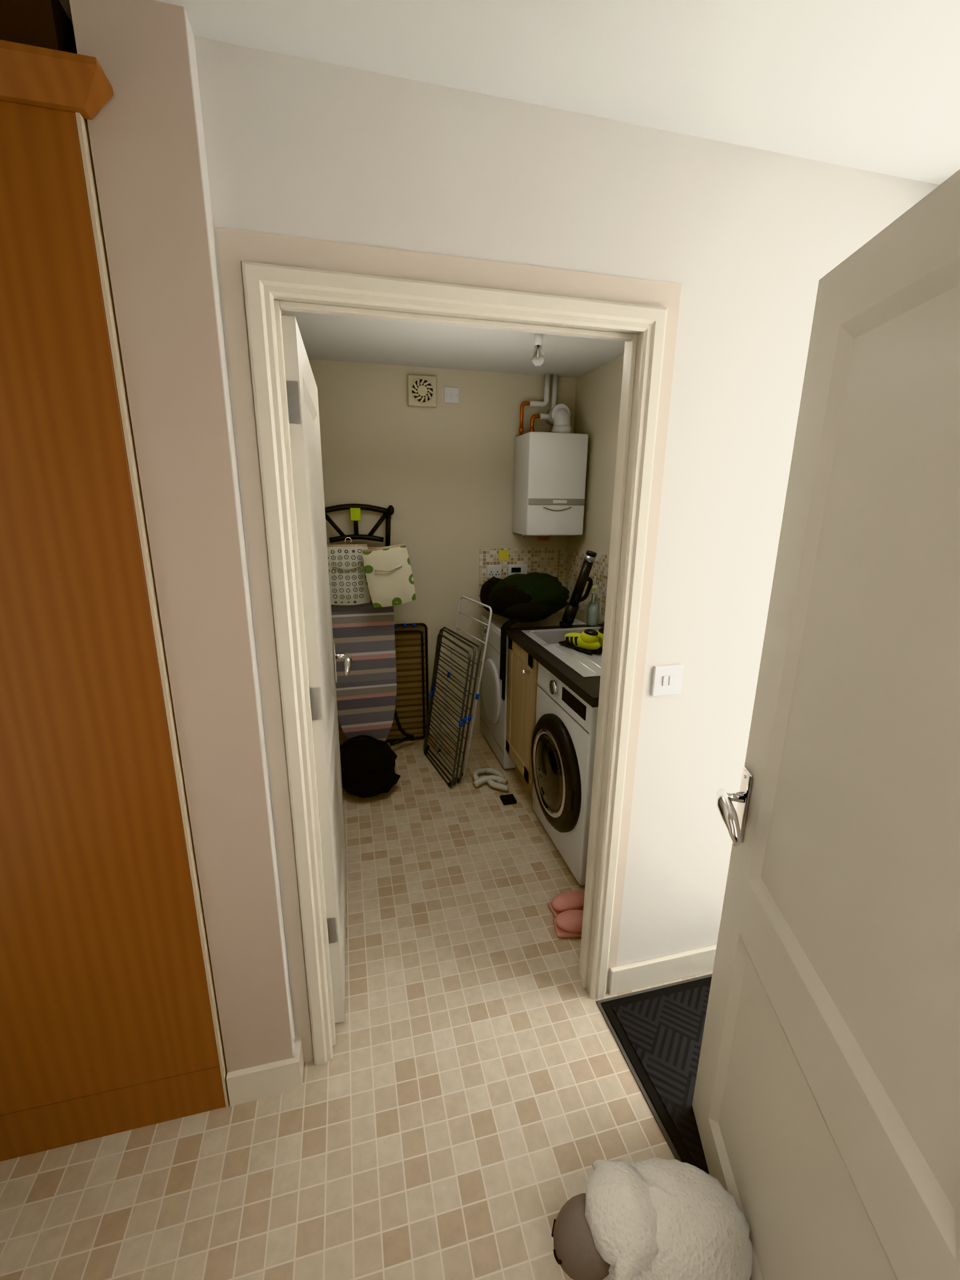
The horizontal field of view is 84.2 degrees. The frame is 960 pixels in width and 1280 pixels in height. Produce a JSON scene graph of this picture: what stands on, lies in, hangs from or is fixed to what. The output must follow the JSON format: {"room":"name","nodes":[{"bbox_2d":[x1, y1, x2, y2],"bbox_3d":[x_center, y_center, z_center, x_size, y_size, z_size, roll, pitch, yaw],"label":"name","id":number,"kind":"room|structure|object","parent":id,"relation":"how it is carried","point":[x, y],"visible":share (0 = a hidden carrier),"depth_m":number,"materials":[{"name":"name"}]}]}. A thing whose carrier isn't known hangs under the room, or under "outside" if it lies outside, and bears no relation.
{"room":"kitchen","nodes":[
{"label":"kitchen","id":0,"kind":"room"},
{"bbox_2d":[0,0,76,53],"bbox_3d":[-1.092,-1.042,1.065,0.682,0.130,0.615,-3,15,-14],"label":"box","id":1,"kind":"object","parent":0,"point":[45,24],"depth_m":0.85,"materials":[{"name":"black"}]},
{"bbox_2d":[69,0,295,1072],"bbox_3d":[-0.606,0.086,1.243,0.170,2.390,0.150,-3,15,-14],"label":"wall","id":2,"kind":"structure","parent":0,"point":[147,142],"depth_m":1.06,"materials":[{"name":"paint"}]},
{"bbox_2d":[226,1036,303,1106],"bbox_3d":[-0.598,1.205,1.490,0.186,0.100,0.076,-3,15,-14],"label":"baseboard","id":3,"kind":"structure","parent":2,"relation":"attached to","point":[246,1085],"depth_m":1.46,"materials":[{"name":"white wood"}]},
{"bbox_2d":[280,310,285,315],"bbox_3d":[-0.819,-0.177,2.297,0.090,2.350,2.060,-3,15,-14],"label":"wall","id":4,"kind":"structure","parent":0,"point":[282,313],"depth_m":2.15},
{"bbox_2d":[0,728,712,1279],"bbox_3d":[-0.139,1.181,1.911,2.900,0.060,4.000,-3,15,-14],"label":"floor","id":5,"kind":"structure","parent":0,"point":[473,1087],"depth_m":1.41,"materials":[{"name":"tile"}]},
{"bbox_2d":[0,39,229,1161],"bbox_3d":[-1.048,0.122,1.341,0.736,2.260,0.668,-3,15,-14],"label":"wardrobe","id":6,"kind":"object","parent":5,"relation":"on","point":[110,1024],"visible":0.89,"depth_m":1.10,"materials":[{"name":"brown wood"}]},
{"bbox_2d":[324,503,414,745],"bbox_3d":[-0.688,-0.058,3.312,0.521,1.530,0.249,-4,16,-16],"label":"ironing board","id":7,"kind":"object","parent":5,"relation":"on","point":[366,698],"visible":0.59,"depth_m":3.31,"materials":[{"name":"multicoloured fabric"}]},
{"bbox_2d":[326,536,370,605],"bbox_3d":[-0.790,-0.404,3.153,0.270,0.402,0.073,-3,15,-14],"label":"bag","id":8,"kind":"object","parent":7,"relation":"hanging from","point":[348,581],"visible":0.77,"depth_m":3.15,"materials":[{"name":"beige fabric"}]},
{"bbox_2d":[362,543,416,607],"bbox_3d":[-0.532,-0.379,3.136,0.302,0.374,0.073,-3,15,-14],"label":"tote bag","id":9,"kind":"object","parent":7,"relation":"hanging from","point":[388,571],"visible":1,"depth_m":3.13,"materials":[{"name":"white fabric"}]},
{"bbox_2d":[339,734,400,797],"bbox_3d":[-0.668,0.695,3.055,0.399,0.297,0.471,-3,15,-14],"label":"bag","id":10,"kind":"object","parent":5,"relation":"on","point":[368,764],"visible":0.91,"depth_m":2.94,"materials":[{"name":"black fabric"}]},
{"bbox_2d":[385,623,429,743],"bbox_3d":[-0.519,0.293,3.548,0.356,0.820,0.063,-3,15,-14],"label":"drying rack","id":11,"kind":"object","parent":5,"relation":"on","point":[410,707],"visible":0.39,"depth_m":3.57,"materials":[{"name":"brown wood"}]},
{"bbox_2d":[423,596,492,788],"bbox_3d":[-0.151,0.278,3.209,0.288,1.029,0.594,-6,16,-23],"label":"drying rack","id":12,"kind":"object","parent":5,"relation":"on","point":[439,639],"visible":1,"depth_m":3.13,"materials":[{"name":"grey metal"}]},
{"bbox_2d":[472,767,509,791],"bbox_3d":[0.069,0.809,3.106,0.238,0.047,0.203,4,15,14],"label":"hose","id":13,"kind":"object","parent":5,"relation":"on","point":[497,780],"visible":1,"depth_m":3.07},
{"bbox_2d":[499,793,516,804],"bbox_3d":[0.155,0.875,2.918,0.075,0.018,0.075,-3,15,-14],"label":"pad","id":14,"kind":"object","parent":5,"relation":"on","point":[506,799],"visible":1,"depth_m":2.90,"materials":[{"name":"black rubber"}]},
{"bbox_2d":[505,637,538,797],"bbox_3d":[0.470,0.426,2.983,0.626,0.860,0.410,-3,15,-14],"label":"base cabinet","id":15,"kind":"object","parent":5,"relation":"on","point":[522,668],"visible":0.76,"depth_m":2.87,"materials":[{"name":"brown wood"}]},
{"bbox_2d":[506,623,604,707],"bbox_3d":[0.581,0.075,2.552,0.620,0.038,1.105,-3,15,-14],"label":"countertop","id":16,"kind":"structure","parent":15,"relation":"on","point":[587,688],"depth_m":2.34,"materials":[{"name":"laminate"}]},
{"bbox_2d":[480,572,569,700],"bbox_3d":[0.299,-0.068,3.305,0.544,0.663,0.640,-3,15,-14],"label":"backpack","id":17,"kind":"object","parent":16,"relation":"on","point":[532,596],"visible":1,"depth_m":3.10,"materials":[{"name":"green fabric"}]},
{"bbox_2d":[521,626,602,677],"bbox_3d":[0.554,0.103,2.627,0.470,0.148,0.805,-3,15,-14],"label":"sink","id":18,"kind":"object","parent":16,"relation":"in","point":[587,665],"visible":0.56,"depth_m":2.53,"materials":[{"name":"silver metal"}]},
{"bbox_2d":[558,627,604,653],"bbox_3d":[0.524,-0.015,2.572,0.200,0.107,0.246,-5,16,-22],"label":"boots","id":19,"kind":"object","parent":18,"relation":"on","point":[590,641],"visible":0.8,"depth_m":2.50,"materials":[{"name":"yellow plastic"}]},
{"bbox_2d":[559,550,596,627],"bbox_3d":[0.548,-0.281,2.962,0.178,0.437,0.111,0,15,-3],"label":"vacuum cleaner","id":20,"kind":"object","parent":16,"relation":"on","point":[571,610],"visible":1,"depth_m":2.95,"materials":[{"name":"black plastic"}]},
{"bbox_2d":[586,585,599,626],"bbox_3d":[0.648,-0.193,3.033,0.068,0.232,0.100,5,15,15],"label":"spray bottle","id":21,"kind":"object","parent":16,"relation":"on","point":[593,608],"visible":1,"depth_m":3.03,"materials":[{"name":"plastic"}]},
{"bbox_2d":[480,611,586,769],"bbox_3d":[0.350,0.300,3.471,0.612,0.850,0.595,-3,15,-14],"label":"dryer","id":22,"kind":"object","parent":5,"relation":"on","point":[493,708],"visible":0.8,"depth_m":3.33,"materials":[{"name":"white metal"}]},
{"bbox_2d":[531,661,598,885],"bbox_3d":[0.597,0.562,2.498,0.626,0.850,0.610,-3,15,-14],"label":"washing machine","id":23,"kind":"object","parent":5,"relation":"on","point":[563,738],"visible":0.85,"depth_m":2.30,"materials":[{"name":"white metal"}]},
{"bbox_2d":[547,890,584,938],"bbox_3d":[0.406,1.072,2.100,0.267,0.065,0.230,-3,15,-14],"label":"slippers","id":24,"kind":"object","parent":5,"relation":"on","point":[566,907],"visible":0.59,"depth_m":2.06,"materials":[{"name":"pink fabric"}]},
{"bbox_2d":[551,1156,752,1279],"bbox_3d":[0.358,1.242,1.111,0.416,0.246,0.233,0,15,-2],"label":"doorstop","id":25,"kind":"object","parent":5,"relation":"on","point":[655,1218],"visible":1,"depth_m":1.06,"materials":[{"name":"fabric"}]},
{"bbox_2d":[596,973,712,1174],"bbox_3d":[0.784,1.290,1.408,0.600,0.008,0.900,-3,15,-14],"label":"door mat","id":26,"kind":"object","parent":5,"relation":"on","point":[658,1031],"depth_m":1.61,"materials":[{"name":"black rubber"}]},
{"bbox_2d":[308,358,576,730],"bbox_3d":[-0.226,-0.496,3.519,1.858,2.350,0.100,-3,15,-14],"label":"wall","id":27,"kind":"structure","parent":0,"point":[445,470],"depth_m":3.31,"materials":[{"name":"beige paint"}]},
{"bbox_2d":[338,718,470,743],"bbox_3d":[-0.553,0.628,3.675,1.000,0.090,0.016,-3,15,-14],"label":"baseboard","id":28,"kind":"structure","parent":27,"relation":"attached to","point":[342,738],"depth_m":3.73,"materials":[{"name":"white wood"}]},
{"bbox_2d":[407,374,436,407],"bbox_3d":[-0.343,-1.476,3.154,0.170,0.170,0.035,-3,15,-14],"label":"fan","id":29,"kind":"object","parent":27,"relation":"attached to","point":[421,389],"visible":1,"depth_m":3.14,"materials":[{"name":"white plastic"}]},
{"bbox_2d":[444,386,458,403],"bbox_3d":[-0.171,-1.479,3.209,0.088,0.088,0.014,-3,15,-14],"label":"switch","id":30,"kind":"object","parent":27,"relation":"attached to","point":[451,394],"visible":1,"depth_m":3.21,"materials":[{"name":"white plastic"}]},
{"bbox_2d":[512,373,588,541],"bbox_3d":[0.435,-1.124,3.307,0.375,1.014,0.308,-3,15,-14],"label":"boiler","id":31,"kind":"object","parent":27,"relation":"attached to","point":[550,468],"visible":1,"depth_m":3.23,"materials":[{"name":"white metal"}]},
{"bbox_2d":[283,310,624,377],"bbox_3d":[0.040,-1.429,2.237,1.858,0.120,2.160,-3,15,-14],"label":"ceiling","id":32,"kind":"structure","parent":0,"point":[324,337],"depth_m":2.71,"materials":[{"name":"white paint"}]},
{"bbox_2d":[529,332,547,366],"bbox_3d":[0.267,-1.336,2.429,0.084,0.156,0.084,-3,15,-14],"label":"ceiling light","id":33,"kind":"object","parent":32,"relation":"hanging from","point":[537,358],"visible":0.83,"depth_m":2.42,"materials":[{"name":"white plastic"}]},
{"bbox_2d":[59,0,959,185],"bbox_3d":[0.153,-0.923,0.267,2.900,0.080,1.840,-3,15,-14],"label":"ceiling","id":34,"kind":"structure","parent":0,"point":[873,85],"depth_m":0.97,"materials":[{"name":"paint"}]},
{"bbox_2d":[193,36,939,1059],"bbox_3d":[0.400,0.023,1.521,1.920,2.390,0.090,-3,15,-14],"label":"wall","id":35,"kind":"structure","parent":0,"point":[295,146],"depth_m":1.26,"materials":[{"name":"white paint"}]},
{"bbox_2d":[215,226,681,1062],"bbox_3d":[-0.026,0.199,1.408,1.012,2.100,0.002,-3,15,-14],"label":"trim","id":36,"kind":"structure","parent":35,"relation":"attached to","point":[235,246],"depth_m":1.20,"materials":[{"name":"beige paint"}]},
{"bbox_2d":[241,260,667,1065],"bbox_3d":[-0.034,0.217,1.450,0.931,2.043,0.110,-3,15,-14],"label":"door frame","id":37,"kind":"structure","parent":35,"relation":"in","point":[269,289],"depth_m":1.28,"materials":[{"name":"white wood"}]},
{"bbox_2d":[281,315,351,1023],"bbox_3d":[-0.520,0.143,1.797,0.181,1.973,0.826,-3,15,-14],"label":"door","id":38,"kind":"structure","parent":37,"relation":"attached to","point":[301,387],"depth_m":1.53,"materials":[{"name":"paint"}]},
{"bbox_2d":[650,664,683,696],"bbox_3d":[0.539,0.116,1.528,0.092,0.090,0.014,-3,15,-14],"label":"light switch","id":39,"kind":"object","parent":35,"relation":"attached to","point":[666,679],"visible":1,"depth_m":1.52,"materials":[{"name":"white plastic"}]},
{"bbox_2d":[564,354,623,623],"bbox_3d":[0.895,-0.270,2.720,0.090,2.350,2.060,-3,15,-14],"label":"wall","id":40,"kind":"structure","parent":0,"point":[598,390],"depth_m":3.14,"materials":[{"name":"beige paint"}]},
{"bbox_2d":[479,546,609,622],"bbox_3d":[0.492,-0.235,2.870,0.622,0.394,1.600,-3,15,-14],"label":"tile backsplash","id":41,"kind":"structure","parent":40,"relation":"attached to","point":[564,563],"depth_m":3.56,"materials":[{"name":"tile"}]},
{"bbox_2d":[486,564,501,578],"bbox_3d":[0.095,-0.457,3.547,0.100,0.088,0.010,-3,15,-14],"label":"wall socket","id":42,"kind":"object","parent":41,"relation":"attached to","point":[495,570],"visible":0.98,"depth_m":3.54,"materials":[{"name":"white plastic"}]},
{"bbox_2d":[498,549,508,560],"bbox_3d":[0.158,-0.564,3.540,0.070,0.070,0.002,-3,15,-14],"label":"sticky note","id":43,"kind":"object","parent":41,"relation":"attached to","point":[503,554],"visible":1,"depth_m":3.54,"materials":[{"name":"yellow paper"}]},
{"bbox_2d":[507,564,527,576],"bbox_3d":[0.252,-0.461,3.580,0.135,0.090,0.024,-3,15,-14],"label":"wall switch","id":44,"kind":"object","parent":41,"relation":"attached to","point":[512,569],"visible":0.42,"depth_m":3.56,"materials":[{"name":"white plastic"}]},
{"bbox_3d":[0.229,0.362,0.243,2.700,2.390,0.090,-3,15,-14],"label":"wall","id":45,"kind":"structure","parent":0,"visible":0},
{"bbox_2d":[692,168,959,1279],"bbox_3d":[0.538,0.418,0.810,0.182,1.973,0.807,3,15,10],"label":"door","id":46,"kind":"structure","parent":45,"relation":"in","point":[826,1103],"depth_m":0.79,"materials":[{"name":"paint"}]},
{"bbox_3d":[1.508,0.207,0.878,0.100,2.390,1.750,-3,15,-14],"label":"wall","id":47,"kind":"structure","parent":0,"visible":0},
{"bbox_2d":[608,944,716,995],"bbox_3d":[0.834,1.119,1.874,0.826,0.100,0.016,-3,15,-14],"label":"baseboard","id":48,"kind":"structure","parent":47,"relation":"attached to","point":[625,978],"depth_m":1.81,"materials":[{"name":"white wood"}]}
]}

